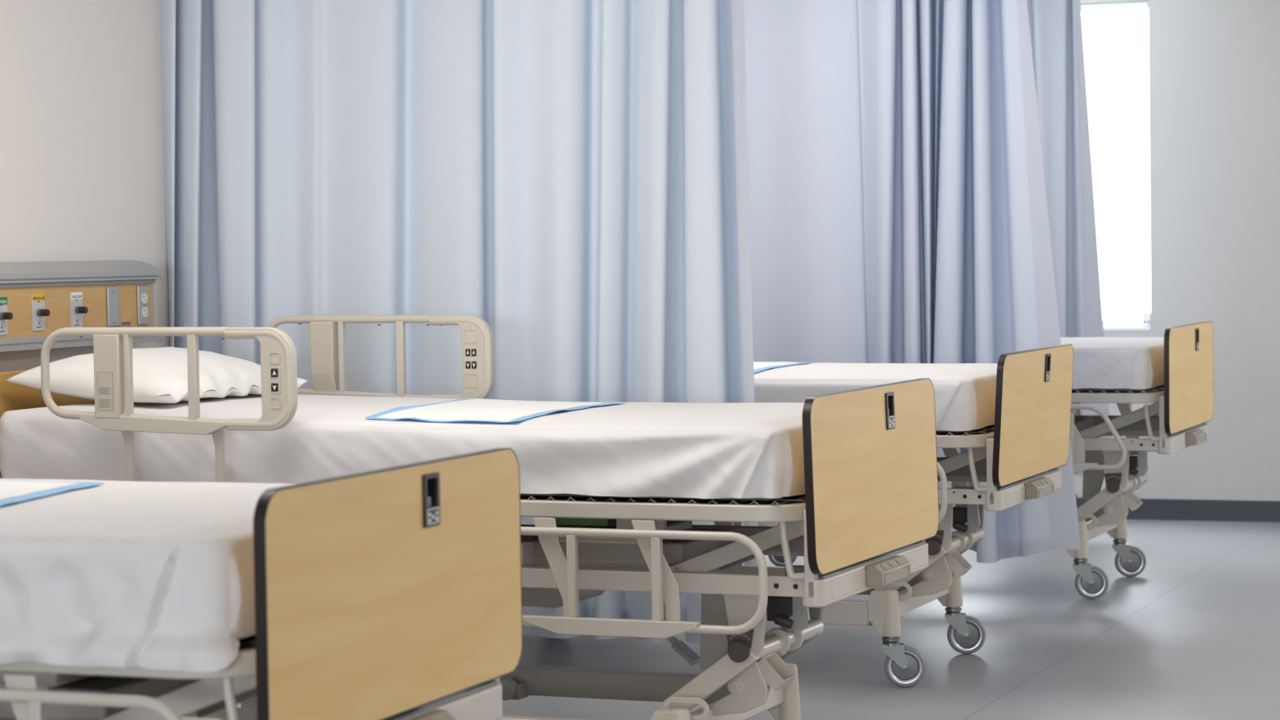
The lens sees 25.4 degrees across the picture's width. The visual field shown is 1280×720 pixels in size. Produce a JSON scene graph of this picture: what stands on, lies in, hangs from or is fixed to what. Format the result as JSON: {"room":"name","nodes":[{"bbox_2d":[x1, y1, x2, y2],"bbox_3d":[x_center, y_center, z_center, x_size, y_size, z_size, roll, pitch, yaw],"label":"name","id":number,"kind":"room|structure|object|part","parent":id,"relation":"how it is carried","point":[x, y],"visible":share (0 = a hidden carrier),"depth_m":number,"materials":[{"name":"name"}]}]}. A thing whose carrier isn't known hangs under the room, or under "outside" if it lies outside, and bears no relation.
{"room":"hospital room","nodes":[
{"label":"hospital room","id":0,"kind":"room"},
{"bbox_2d":[0,0,170,372],"bbox_3d":[-3.323,-0.126,3.848,0.180,2.760,23.138,0,2,21],"label":"wall","id":1,"kind":"structure","parent":0,"point":[82,177],"depth_m":8.08,"materials":[{"name":"white paint"}]},
{"bbox_2d":[0,260,162,351],"bbox_3d":[-1.877,-0.122,7.140,0.135,0.237,2.455,0,2,21],"label":"panel","id":2,"kind":"object","parent":1,"relation":"attached to","point":[38,299],"visible":1,"depth_m":7.84,"materials":[{"name":"metal"}]},
{"bbox_2d":[0,297,13,335],"bbox_3d":[-1.677,-0.116,7.518,0.034,0.100,0.057,0,2,21],"label":"outlet","id":3,"kind":"object","parent":2,"relation":"attached to","point":[6,303],"depth_m":7.54,"materials":[{"name":"silver metal"}]},
{"bbox_2d":[31,293,49,330],"bbox_3d":[-1.612,-0.130,7.683,0.034,0.100,0.058,0,2,21],"label":"outlet","id":4,"kind":"object","parent":2,"relation":"attached to","point":[40,301],"depth_m":7.69,"materials":[{"name":"silver metal"}]},
{"bbox_3d":[-1.855,-0.105,7.115,0.006,0.136,2.423,0,2,21],"label":"panel","id":5,"kind":"part","parent":2,"relation":"part of","materials":[{"name":"brown wood"}]},
{"bbox_3d":[-1.895,-0.178,7.134,0.106,0.012,2.435,0,2,21],"label":"trim","id":6,"kind":"part","parent":2,"relation":"part of","materials":[{"name":"metal"}]},
{"bbox_2d":[70,292,88,327],"bbox_3d":[-1.544,-0.138,7.859,0.034,0.100,0.057,0,2,21],"label":"outlet","id":7,"kind":"object","parent":2,"relation":"attached to","point":[78,306],"depth_m":7.86,"materials":[{"name":"silver metal"}]},
{"bbox_3d":[-1.888,-0.190,7.141,0.113,0.012,2.455,0,2,21],"label":"accessory rail","id":8,"kind":"part","parent":2,"relation":"part of","materials":[{"name":"metal"}]},
{"bbox_3d":[-1.886,-0.021,7.148,0.113,0.035,2.455,0,2,21],"label":"trim","id":9,"kind":"part","parent":2,"relation":"part of","materials":[{"name":"metal"}]},
{"bbox_3d":[-1.490,-0.151,8.037,0.007,0.114,0.057,0,2,21],"label":"plate","id":10,"kind":"part","parent":2,"relation":"part of","materials":[{"name":"metal"}]},
{"bbox_3d":[-1.431,-0.158,8.187,0.007,0.114,0.057,0,2,21],"label":"plate","id":11,"kind":"part","parent":2,"relation":"part of","materials":[{"name":"metal"}]},
{"bbox_2d":[141,306,147,316],"bbox_3d":[-1.427,-0.138,8.188,0.003,0.029,0.032,0,2,21],"label":"socket","id":12,"kind":"object","parent":2,"relation":"attached to","point":[144,309],"depth_m":8.18,"materials":[{"name":"beige plastic"}]},
{"bbox_2d":[141,293,147,303],"bbox_3d":[-1.427,-0.178,8.187,0.003,0.029,0.032,0,2,21],"label":"socket","id":13,"kind":"object","parent":2,"relation":"attached to","point":[144,295],"depth_m":8.18,"materials":[{"name":"beige plastic"}]},
{"bbox_2d":[502,519,1279,719],"bbox_3d":[0.418,1.314,2.461,8.160,0.120,23.138,0,2,21],"label":"floor","id":14,"kind":"structure","parent":0,"point":[1194,635],"depth_m":9.53,"materials":[{"name":"plastic"}]},
{"bbox_2d":[0,448,522,719],"bbox_3d":[-1.425,0.596,5.044,2.313,1.168,1.116,0,2,21],"label":"hospital bed","id":15,"kind":"object","parent":14,"relation":"on","point":[394,593],"visible":0.73,"depth_m":4.55,"materials":[{"name":"beige paint"}]},
{"bbox_3d":[-0.907,0.594,4.287,0.115,0.237,0.006,0,2,21],"label":"rail arm","id":16,"kind":"part","parent":15,"relation":"part of","materials":[{"name":"beige paint"}]},
{"bbox_3d":[-0.903,0.607,4.270,0.022,0.193,0.021,0,2,21],"label":"rail post","id":17,"kind":"part","parent":15,"relation":"part of","materials":[{"name":"beige metal"}]},
{"bbox_3d":[-1.025,0.508,4.707,0.310,0.038,0.280,0,2,21],"label":"motor","id":18,"kind":"part","parent":15,"relation":"part of","materials":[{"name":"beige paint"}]},
{"bbox_3d":[-1.413,0.438,5.032,2.135,0.038,0.968,0,2,21],"label":"deck frame","id":19,"kind":"part","parent":15,"relation":"part of","materials":[{"name":"beige paint"}]},
{"bbox_3d":[-0.722,0.538,4.467,0.438,0.200,0.030,0,2,21],"label":"knee lift arm","id":20,"kind":"part","parent":15,"relation":"part of","materials":[{"name":"beige paint"}]},
{"bbox_3d":[-0.571,0.520,4.869,0.438,0.200,0.030,0,2,21],"label":"knee lift arm","id":21,"kind":"part","parent":15,"relation":"part of","materials":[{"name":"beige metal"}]},
{"bbox_3d":[-0.601,0.524,4.274,0.059,0.138,0.021,-1,2,6],"label":"deck stop rod","id":22,"kind":"part","parent":15,"relation":"part of","materials":[{"name":"beige paint"}]},
{"bbox_3d":[-0.770,0.550,5.359,0.108,0.237,0.006,0,2,21],"label":"rail arm","id":23,"kind":"part","parent":15,"relation":"part of","materials":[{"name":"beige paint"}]},
{"bbox_3d":[-0.390,0.374,4.646,0.018,0.396,0.957,0,2,21],"label":"footboard","id":24,"kind":"part","parent":15,"relation":"part of","materials":[{"name":"brown wood"}]},
{"bbox_2d":[0,314,939,719],"bbox_3d":[-0.457,0.490,7.191,2.313,1.184,1.116,0,2,22],"label":"hospital bed","id":25,"kind":"object","parent":14,"relation":"on","point":[866,513],"visible":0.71,"depth_m":6.72,"materials":[{"name":"brown plastic"}]},
{"bbox_3d":[-1.518,0.249,7.620,0.023,0.462,0.962,0,2,22],"label":"headboard","id":26,"kind":"part","parent":25,"relation":"part of","materials":[{"name":"brown wood"}]},
{"bbox_2d":[98,387,111,407],"bbox_3d":[-1.301,0.091,6.919,0.035,0.049,0.001,0,2,23],"label":"print","id":27,"kind":"object","parent":25,"relation":"on","point":[106,388],"depth_m":6.92},
{"bbox_3d":[-1.248,0.286,6.941,0.034,0.234,0.009,0,2,22],"label":"rail arm","id":28,"kind":"part","parent":25,"relation":"part of","materials":[{"name":"beige paint"}]},
{"bbox_3d":[-1.242,0.039,6.908,0.014,0.206,0.020,0,2,22],"label":"rail post","id":29,"kind":"part","parent":25,"relation":"part of","materials":[{"name":"beige paint"}]},
{"bbox_3d":[-1.074,0.044,6.838,0.023,0.211,0.020,0,2,22],"label":"rail post","id":30,"kind":"part","parent":25,"relation":"part of","materials":[{"name":"beige paint"}]},
{"bbox_3d":[-1.013,0.286,6.843,0.034,0.234,0.009,0,2,22],"label":"rail arm","id":31,"kind":"part","parent":25,"relation":"part of","materials":[{"name":"beige paint"}]},
{"bbox_3d":[-0.901,0.045,6.767,0.184,0.245,0.025,0,2,22],"label":"rail control panel","id":32,"kind":"part","parent":25,"relation":"part of","materials":[{"name":"beige plastic"}]},
{"bbox_3d":[-0.887,-0.029,7.910,0.060,0.138,0.002,0,2,22],"label":"housing trim","id":33,"kind":"part","parent":25,"relation":"part of","materials":[{"name":"beige plastic"}]},
{"bbox_3d":[-0.828,-0.006,7.910,0.014,0.206,0.020,0,2,23],"label":"rail post","id":34,"kind":"part","parent":25,"relation":"part of","materials":[{"name":"beige paint"}]},
{"bbox_3d":[-0.599,0.873,6.801,1.400,0.072,0.040,0,2,22],"label":"rail","id":35,"kind":"part","parent":25,"relation":"part of","materials":[{"name":"beige metal"}]},
{"bbox_3d":[-0.659,-0.002,7.841,0.023,0.211,0.020,0,2,22],"label":"rail post","id":36,"kind":"part","parent":25,"relation":"part of","materials":[{"name":"beige paint"}]},
{"bbox_3d":[-0.486,0.000,7.769,0.184,0.245,0.025,0,2,22],"label":"rail control panel","id":37,"kind":"part","parent":25,"relation":"part of","materials":[{"name":"beige plastic"}]},
{"bbox_3d":[-0.193,0.481,6.512,0.108,0.237,0.006,0,2,22],"label":"rail arm","id":38,"kind":"part","parent":25,"relation":"part of","materials":[{"name":"beige paint"}]},
{"bbox_3d":[-0.153,0.493,6.479,0.022,0.193,0.021,0,2,22],"label":"rail post","id":39,"kind":"part","parent":25,"relation":"part of","materials":[{"name":"beige metal"}]},
{"bbox_3d":[-0.316,0.842,7.484,1.400,0.072,0.040,0,2,22],"label":"rail","id":40,"kind":"part","parent":25,"relation":"part of","materials":[{"name":"beige metal"}]},
{"bbox_3d":[-0.067,0.410,6.841,0.310,0.038,0.280,0,2,22],"label":"motor","id":41,"kind":"part","parent":25,"relation":"part of","materials":[{"name":"beige paint"}]},
{"bbox_3d":[0.036,0.481,6.417,0.115,0.237,0.006,0,2,22],"label":"rail arm","id":42,"kind":"part","parent":25,"relation":"part of","materials":[{"name":"beige paint"}]},
{"bbox_2d":[520,493,793,500],"bbox_3d":[-0.474,0.214,7.186,2.063,0.166,0.886,0,2,22],"label":"mattress","id":43,"kind":"object","parent":25,"relation":"on","point":[521,494],"visible":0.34,"depth_m":6.50,"materials":[{"name":"grey rubber"}]},
{"bbox_2d":[0,394,804,498],"bbox_3d":[-0.476,0.197,7.177,2.121,0.193,0.960,0,2,22],"label":"sheet","id":44,"kind":"object","parent":43,"relation":"on","point":[684,450],"visible":0.71,"depth_m":6.74,"materials":[{"name":"white fabric"}]},
{"bbox_2d":[5,346,308,403],"bbox_3d":[-1.260,0.032,7.475,0.504,0.137,0.670,1,3,24],"label":"pillow","id":45,"kind":"object","parent":44,"relation":"on","point":[160,375],"visible":0.72,"depth_m":7.26,"materials":[{"name":"white fabric"}]},
{"bbox_2d":[364,398,626,422],"bbox_3d":[-0.357,0.121,7.043,0.504,0.022,0.725,0,2,22],"label":"underpad","id":46,"kind":"object","parent":44,"relation":"on","point":[500,411],"visible":1,"depth_m":6.91,"materials":[{"name":"white fabric"}]},
{"bbox_3d":[0.039,0.494,6.400,0.022,0.193,0.021,0,2,22],"label":"rail post","id":47,"kind":"part","parent":25,"relation":"part of","materials":[{"name":"beige metal"}]},
{"bbox_3d":[-0.444,0.324,7.178,2.135,0.038,0.968,0,2,22],"label":"deck frame","id":48,"kind":"part","parent":25,"relation":"part of","materials":[{"name":"beige paint"}]},
{"bbox_3d":[0.076,0.870,6.521,0.098,0.140,0.060,0,2,22],"label":"leg","id":49,"kind":"part","parent":25,"relation":"part of","materials":[{"name":"beige metal"}]},
{"bbox_3d":[0.071,0.604,6.890,0.060,0.188,0.020,0,2,22],"label":"pedal arm","id":50,"kind":"part","parent":25,"relation":"part of","materials":[{"name":"beige metal"}]},
{"bbox_3d":[0.164,0.746,6.620,0.236,0.192,0.030,0,2,22],"label":"scissor arm","id":51,"kind":"part","parent":25,"relation":"part of","materials":[{"name":"beige paint"}]},
{"bbox_3d":[0.186,0.634,6.730,0.087,0.220,0.030,0,2,22],"label":"lift plate","id":52,"kind":"part","parent":25,"relation":"part of","materials":[{"name":"beige metal"}]},
{"bbox_3d":[0.208,0.437,7.483,0.108,0.237,0.006,0,2,23],"label":"rail arm","id":53,"kind":"part","parent":25,"relation":"part of","materials":[{"name":"beige paint"}]},
{"bbox_3d":[0.227,0.441,6.591,0.438,0.200,0.030,0,2,22],"label":"knee lift arm","id":54,"kind":"part","parent":25,"relation":"part of","materials":[{"name":"beige paint"}]},
{"bbox_3d":[0.228,0.673,6.565,0.051,0.051,0.016,0,2,22],"label":"angle knob","id":55,"kind":"part","parent":25,"relation":"part of","materials":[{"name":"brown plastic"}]},
{"bbox_3d":[0.261,0.448,7.479,0.022,0.193,0.021,0,2,22],"label":"rail post","id":56,"kind":"part","parent":25,"relation":"part of","materials":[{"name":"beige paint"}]},
{"bbox_3d":[0.237,0.762,6.665,0.138,0.148,0.027,0,2,22],"label":"link plate","id":57,"kind":"part","parent":25,"relation":"part of","materials":[{"name":"beige paint"}]},
{"bbox_3d":[0.243,0.612,6.584,0.104,0.166,0.015,0,2,22],"label":"lift plate","id":58,"kind":"part","parent":25,"relation":"part of","materials":[{"name":"beige paint"}]},
{"bbox_3d":[0.391,0.423,6.988,0.438,0.200,0.030,0,2,22],"label":"knee lift arm","id":59,"kind":"part","parent":25,"relation":"part of","materials":[{"name":"beige metal"}]},
{"bbox_3d":[0.359,0.839,7.204,0.098,0.140,0.060,0,2,22],"label":"leg","id":60,"kind":"part","parent":25,"relation":"part of","materials":[{"name":"beige plastic"}]},
{"bbox_3d":[0.333,0.728,7.026,0.236,0.192,0.030,0,2,22],"label":"scissor arm","id":61,"kind":"part","parent":25,"relation":"part of","materials":[{"name":"beige metal"}]},
{"bbox_3d":[0.342,0.427,6.394,0.059,0.138,0.021,-1,2,8],"label":"deck stop rod","id":62,"kind":"part","parent":25,"relation":"part of","materials":[{"name":"beige paint"}]},
{"bbox_3d":[0.407,0.599,7.038,0.097,0.180,0.020,0,2,22],"label":"lift plate","id":63,"kind":"part","parent":25,"relation":"part of","materials":[{"name":"beige metal"}]},
{"bbox_3d":[0.559,0.264,6.760,0.018,0.396,0.957,-2,2,23],"label":"footboard","id":64,"kind":"part","parent":25,"relation":"part of","materials":[{"name":"brown wood"}]},
{"bbox_2d":[758,343,1073,687],"bbox_3d":[0.204,0.394,9.377,2.313,1.186,1.116,0,2,21],"label":"hospital bed","id":65,"kind":"object","parent":14,"relation":"on","point":[1019,457],"visible":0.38,"depth_m":8.80,"materials":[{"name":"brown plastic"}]},
{"bbox_3d":[0.071,0.778,8.984,1.400,0.072,0.040,0,2,21],"label":"rail","id":66,"kind":"part","parent":65,"relation":"part of","materials":[{"name":"beige paint"}]},
{"bbox_3d":[0.752,0.774,8.720,0.098,0.140,0.060,0,2,21],"label":"leg","id":67,"kind":"part","parent":65,"relation":"part of","materials":[{"name":"beige plastic"}]},
{"bbox_3d":[0.338,0.747,9.673,1.400,0.072,0.040,0,2,21],"label":"rail","id":68,"kind":"part","parent":65,"relation":"part of","materials":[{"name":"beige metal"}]},
{"bbox_3d":[0.838,0.650,8.820,0.236,0.192,0.030,0,2,21],"label":"scissor arm","id":69,"kind":"part","parent":65,"relation":"part of","materials":[{"name":"beige paint"}]},
{"bbox_3d":[0.909,0.666,8.867,0.138,0.148,0.027,0,2,21],"label":"link plate","id":70,"kind":"part","parent":65,"relation":"part of","materials":[{"name":"beige paint"}]},
{"bbox_3d":[0.902,0.577,8.768,0.051,0.051,0.016,0,2,21],"label":"angle knob","id":71,"kind":"part","parent":65,"relation":"part of","materials":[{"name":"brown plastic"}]},
{"bbox_3d":[0.917,0.516,8.786,0.104,0.166,0.015,0,2,21],"label":"lift plate","id":72,"kind":"part","parent":65,"relation":"part of","materials":[{"name":"beige paint"}]},
{"bbox_3d":[0.997,0.632,9.230,0.236,0.192,0.030,0,2,21],"label":"scissor arm","id":73,"kind":"part","parent":65,"relation":"part of","materials":[{"name":"beige metal"}]},
{"bbox_3d":[1.020,0.743,9.409,0.098,0.140,0.060,0,2,21],"label":"leg","id":74,"kind":"part","parent":65,"relation":"part of","materials":[{"name":"beige plastic"}]},
{"bbox_3d":[1.066,0.351,9.622,0.022,0.193,0.021,0,2,21],"label":"rail post","id":75,"kind":"part","parent":65,"relation":"part of","materials":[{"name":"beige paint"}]},
{"bbox_3d":[1.052,0.339,9.611,0.115,0.237,0.006,0,2,21],"label":"rail arm","id":76,"kind":"part","parent":65,"relation":"part of","materials":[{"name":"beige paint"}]},
{"bbox_3d":[0.901,0.345,8.793,0.438,0.200,0.030,0,2,21],"label":"knee lift arm","id":77,"kind":"part","parent":65,"relation":"part of","materials":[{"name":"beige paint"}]},
{"bbox_2d":[936,424,993,431],"bbox_3d":[0.186,0.117,9.372,2.063,0.166,0.886,0,2,21],"label":"mattress","id":78,"kind":"object","parent":65,"relation":"on","point":[992,424],"visible":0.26,"depth_m":8.62,"materials":[{"name":"grey rubber"}]},
{"bbox_2d":[754,362,997,431],"bbox_3d":[0.185,0.100,9.364,2.116,0.193,0.953,0,2,21],"label":"sheet","id":79,"kind":"object","parent":78,"relation":"on","point":[965,393],"visible":0.29,"depth_m":8.74,"materials":[{"name":"white fabric"}]},
{"bbox_2d":[753,361,812,373],"bbox_3d":[0.265,0.019,9.299,0.493,0.018,0.710,0,2,21],"label":"underpad","id":80,"kind":"object","parent":79,"relation":"on","point":[758,366],"visible":0.2,"depth_m":9.25,"materials":[{"name":"white fabric"}]},
{"bbox_3d":[0.216,0.227,9.365,2.135,0.038,0.968,0,2,21],"label":"deck frame","id":81,"kind":"part","parent":65,"relation":"part of","materials":[{"name":"beige paint"}]},
{"bbox_3d":[1.071,0.503,9.244,0.097,0.180,0.020,0,2,21],"label":"lift plate","id":82,"kind":"part","parent":65,"relation":"part of","materials":[{"name":"beige metal"}]},
{"bbox_3d":[1.020,0.331,8.599,0.059,0.138,0.021,-1,2,7],"label":"deck stop rod","id":83,"kind":"part","parent":65,"relation":"part of","materials":[{"name":"beige paint"}]},
{"bbox_3d":[1.245,0.165,8.964,0.018,0.396,0.957,4,4,21],"label":"footboard","id":84,"kind":"part","parent":65,"relation":"part of","materials":[{"name":"brown wood"}]},
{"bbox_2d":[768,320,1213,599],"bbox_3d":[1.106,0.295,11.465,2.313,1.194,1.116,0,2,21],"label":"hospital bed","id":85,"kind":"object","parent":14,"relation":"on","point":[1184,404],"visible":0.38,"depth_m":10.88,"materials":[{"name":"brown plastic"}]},
{"bbox_3d":[1.621,0.293,10.685,0.022,0.193,0.021,0,2,21],"label":"rail post","id":86,"kind":"part","parent":85,"relation":"part of","materials":[{"name":"beige paint"}]},
{"bbox_3d":[1.656,0.679,10.807,0.098,0.140,0.060,0,2,21],"label":"leg","id":87,"kind":"part","parent":85,"relation":"part of","materials":[{"name":"beige plastic"}]},
{"bbox_3d":[1.816,0.248,11.769,0.022,0.193,0.021,0,2,21],"label":"rail post","id":88,"kind":"part","parent":85,"relation":"part of","materials":[{"name":"beige metal"}]},
{"bbox_3d":[1.617,0.280,10.702,0.115,0.237,0.006,0,2,21],"label":"rail arm","id":89,"kind":"part","parent":85,"relation":"part of","materials":[{"name":"beige paint"}]},
{"bbox_3d":[1.760,0.444,11.020,0.087,0.220,0.030,0,2,21],"label":"lift plate","id":90,"kind":"part","parent":85,"relation":"part of","materials":[{"name":"beige metal"}]},
{"bbox_3d":[1.741,0.555,10.908,0.236,0.192,0.030,0,2,21],"label":"scissor arm","id":91,"kind":"part","parent":85,"relation":"part of","materials":[{"name":"beige paint"}]},
{"bbox_3d":[1.813,0.572,10.955,0.138,0.148,0.027,0,2,21],"label":"link plate","id":92,"kind":"part","parent":85,"relation":"part of","materials":[{"name":"beige paint"}]},
{"bbox_3d":[1.805,0.482,10.856,0.051,0.051,0.016,0,2,21],"label":"angle knob","id":93,"kind":"part","parent":85,"relation":"part of","materials":[{"name":"brown plastic"}]},
{"bbox_3d":[1.922,0.648,11.497,0.098,0.140,0.060,0,2,21],"label":"leg","id":94,"kind":"part","parent":85,"relation":"part of","materials":[{"name":"beige plastic"}]},
{"bbox_3d":[1.820,0.421,10.875,0.104,0.166,0.015,0,2,21],"label":"lift plate","id":95,"kind":"part","parent":85,"relation":"part of","materials":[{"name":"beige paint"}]},
{"bbox_2d":[1071,385,1160,391],"bbox_3d":[1.088,0.014,11.459,2.063,0.166,0.886,0,2,21],"label":"mattress","id":96,"kind":"object","parent":85,"relation":"on","point":[1086,388],"visible":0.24,"depth_m":10.73,"materials":[{"name":"grey rubber"}]},
{"bbox_2d":[1060,337,1164,389],"bbox_3d":[1.089,-0.004,11.452,2.125,0.192,0.957,0,2,21],"label":"sheet","id":97,"kind":"object","parent":96,"relation":"on","point":[1099,362],"visible":0.26,"depth_m":10.71,"materials":[{"name":"white fabric"}]},
{"bbox_3d":[1.119,0.124,11.452,2.135,0.038,0.968,0,2,21],"label":"deck frame","id":98,"kind":"part","parent":85,"relation":"part of","materials":[{"name":"beige paint"}]},
{"bbox_3d":[1.804,0.250,10.881,0.438,0.200,0.030,0,2,21],"label":"knee lift arm","id":99,"kind":"part","parent":85,"relation":"part of","materials":[{"name":"beige paint"}]},
{"bbox_3d":[1.899,0.537,11.319,0.236,0.192,0.030,0,2,21],"label":"scissor arm","id":100,"kind":"part","parent":85,"relation":"part of","materials":[{"name":"beige metal"}]},
{"bbox_3d":[1.959,0.233,11.282,0.438,0.200,0.030,0,2,21],"label":"knee lift arm","id":101,"kind":"part","parent":85,"relation":"part of","materials":[{"name":"beige metal"}]},
{"bbox_3d":[1.996,0.236,11.683,0.115,0.237,0.006,0,2,21],"label":"rail arm","id":102,"kind":"part","parent":85,"relation":"part of","materials":[{"name":"beige paint"}]},
{"bbox_3d":[2.010,0.248,11.694,0.022,0.193,0.021,0,2,21],"label":"rail post","id":103,"kind":"part","parent":85,"relation":"part of","materials":[{"name":"beige metal"}]},
{"bbox_3d":[1.974,0.408,11.332,0.097,0.180,0.020,0,2,21],"label":"lift plate","id":104,"kind":"part","parent":85,"relation":"part of","materials":[{"name":"beige metal"}]},
{"bbox_3d":[1.923,0.236,10.687,0.059,0.138,0.021,-1,2,7],"label":"deck stop rod","id":105,"kind":"part","parent":85,"relation":"part of","materials":[{"name":"beige paint"}]},
{"bbox_3d":[2.138,0.061,11.056,0.018,0.396,0.957,0,2,21],"label":"footboard","id":106,"kind":"part","parent":85,"relation":"part of","materials":[{"name":"brown wood"}]},
{"bbox_2d":[1073,0,1279,501],"bbox_3d":[4.545,-0.604,13.098,7.800,2.760,0.180,0,2,21],"label":"wall","id":107,"kind":"structure","parent":0,"point":[1214,65],"depth_m":13.68,"materials":[{"name":"grey paint"}]},
{"bbox_2d":[1080,1,1151,330],"bbox_3d":[1.924,-0.943,14.060,1.216,1.599,0.114,0,2,21],"label":"window","id":108,"kind":"structure","parent":107,"relation":"in","point":[1144,324],"depth_m":13.86,"materials":[{"name":"white glass"}]},
{"bbox_3d":[1.908,-1.724,14.010,1.201,0.035,0.043,0,2,21],"label":"blind rail","id":109,"kind":"part","parent":108,"relation":"part of","materials":[{"name":"white metal"}]},
{"bbox_2d":[1075,497,1279,522],"bbox_3d":[4.531,0.728,13.060,7.800,0.102,0.012,0,2,21],"label":"baseboard","id":110,"kind":"structure","parent":107,"relation":"attached to","point":[1260,511],"depth_m":13.75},
{"bbox_3d":[0.375,-1.564,2.349,8.160,0.120,23.138,0,2,21],"label":"ceiling","id":111,"kind":"structure","parent":0,"visible":0},
{"bbox_2d":[159,0,758,644],"bbox_3d":[-0.546,-0.466,8.179,1.923,2.492,0.225,0,2,21],"label":"privacy curtain","id":112,"kind":"object","parent":111,"relation":"hanging from","point":[570,178],"visible":0.59,"depth_m":8.06,"materials":[{"name":"blue fabric"}]},
{"bbox_2d":[743,0,1080,563],"bbox_3d":[0.507,-0.551,10.404,2.270,2.527,0.320,0,2,21],"label":"privacy curtain","id":113,"kind":"object","parent":111,"relation":"hanging from","point":[899,213],"visible":0.44,"depth_m":10.19,"materials":[{"name":"blue fabric"}]},
{"bbox_2d":[1026,0,1111,476],"bbox_3d":[1.871,-0.704,13.156,0.661,2.477,0.255,0,2,21],"label":"privacy curtain","id":114,"kind":"object","parent":111,"relation":"hanging from","point":[1055,26],"visible":0.42,"depth_m":13.03,"materials":[{"name":"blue fabric"}]},
{"bbox_3d":[-1.443,0.329,5.039,2.063,0.166,0.886,0,2,21],"label":"mattress","id":115,"kind":"object","parent":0,"visible":0},
{"bbox_2d":[0,478,293,671],"bbox_3d":[-1.459,0.330,5.005,2.147,0.228,1.015,0,2,21],"label":"sheet","id":116,"kind":"object","parent":115,"relation":"on","point":[158,575],"visible":0.56,"depth_m":4.30,"materials":[{"name":"white fabric"}]},
{"bbox_2d":[0,479,104,506],"bbox_3d":[-1.268,0.228,4.957,0.679,0.014,0.660,0,2,21],"label":"underpad","id":117,"kind":"object","parent":116,"relation":"on","point":[11,491],"visible":1,"depth_m":4.95,"materials":[{"name":"white fabric"}]}
]}

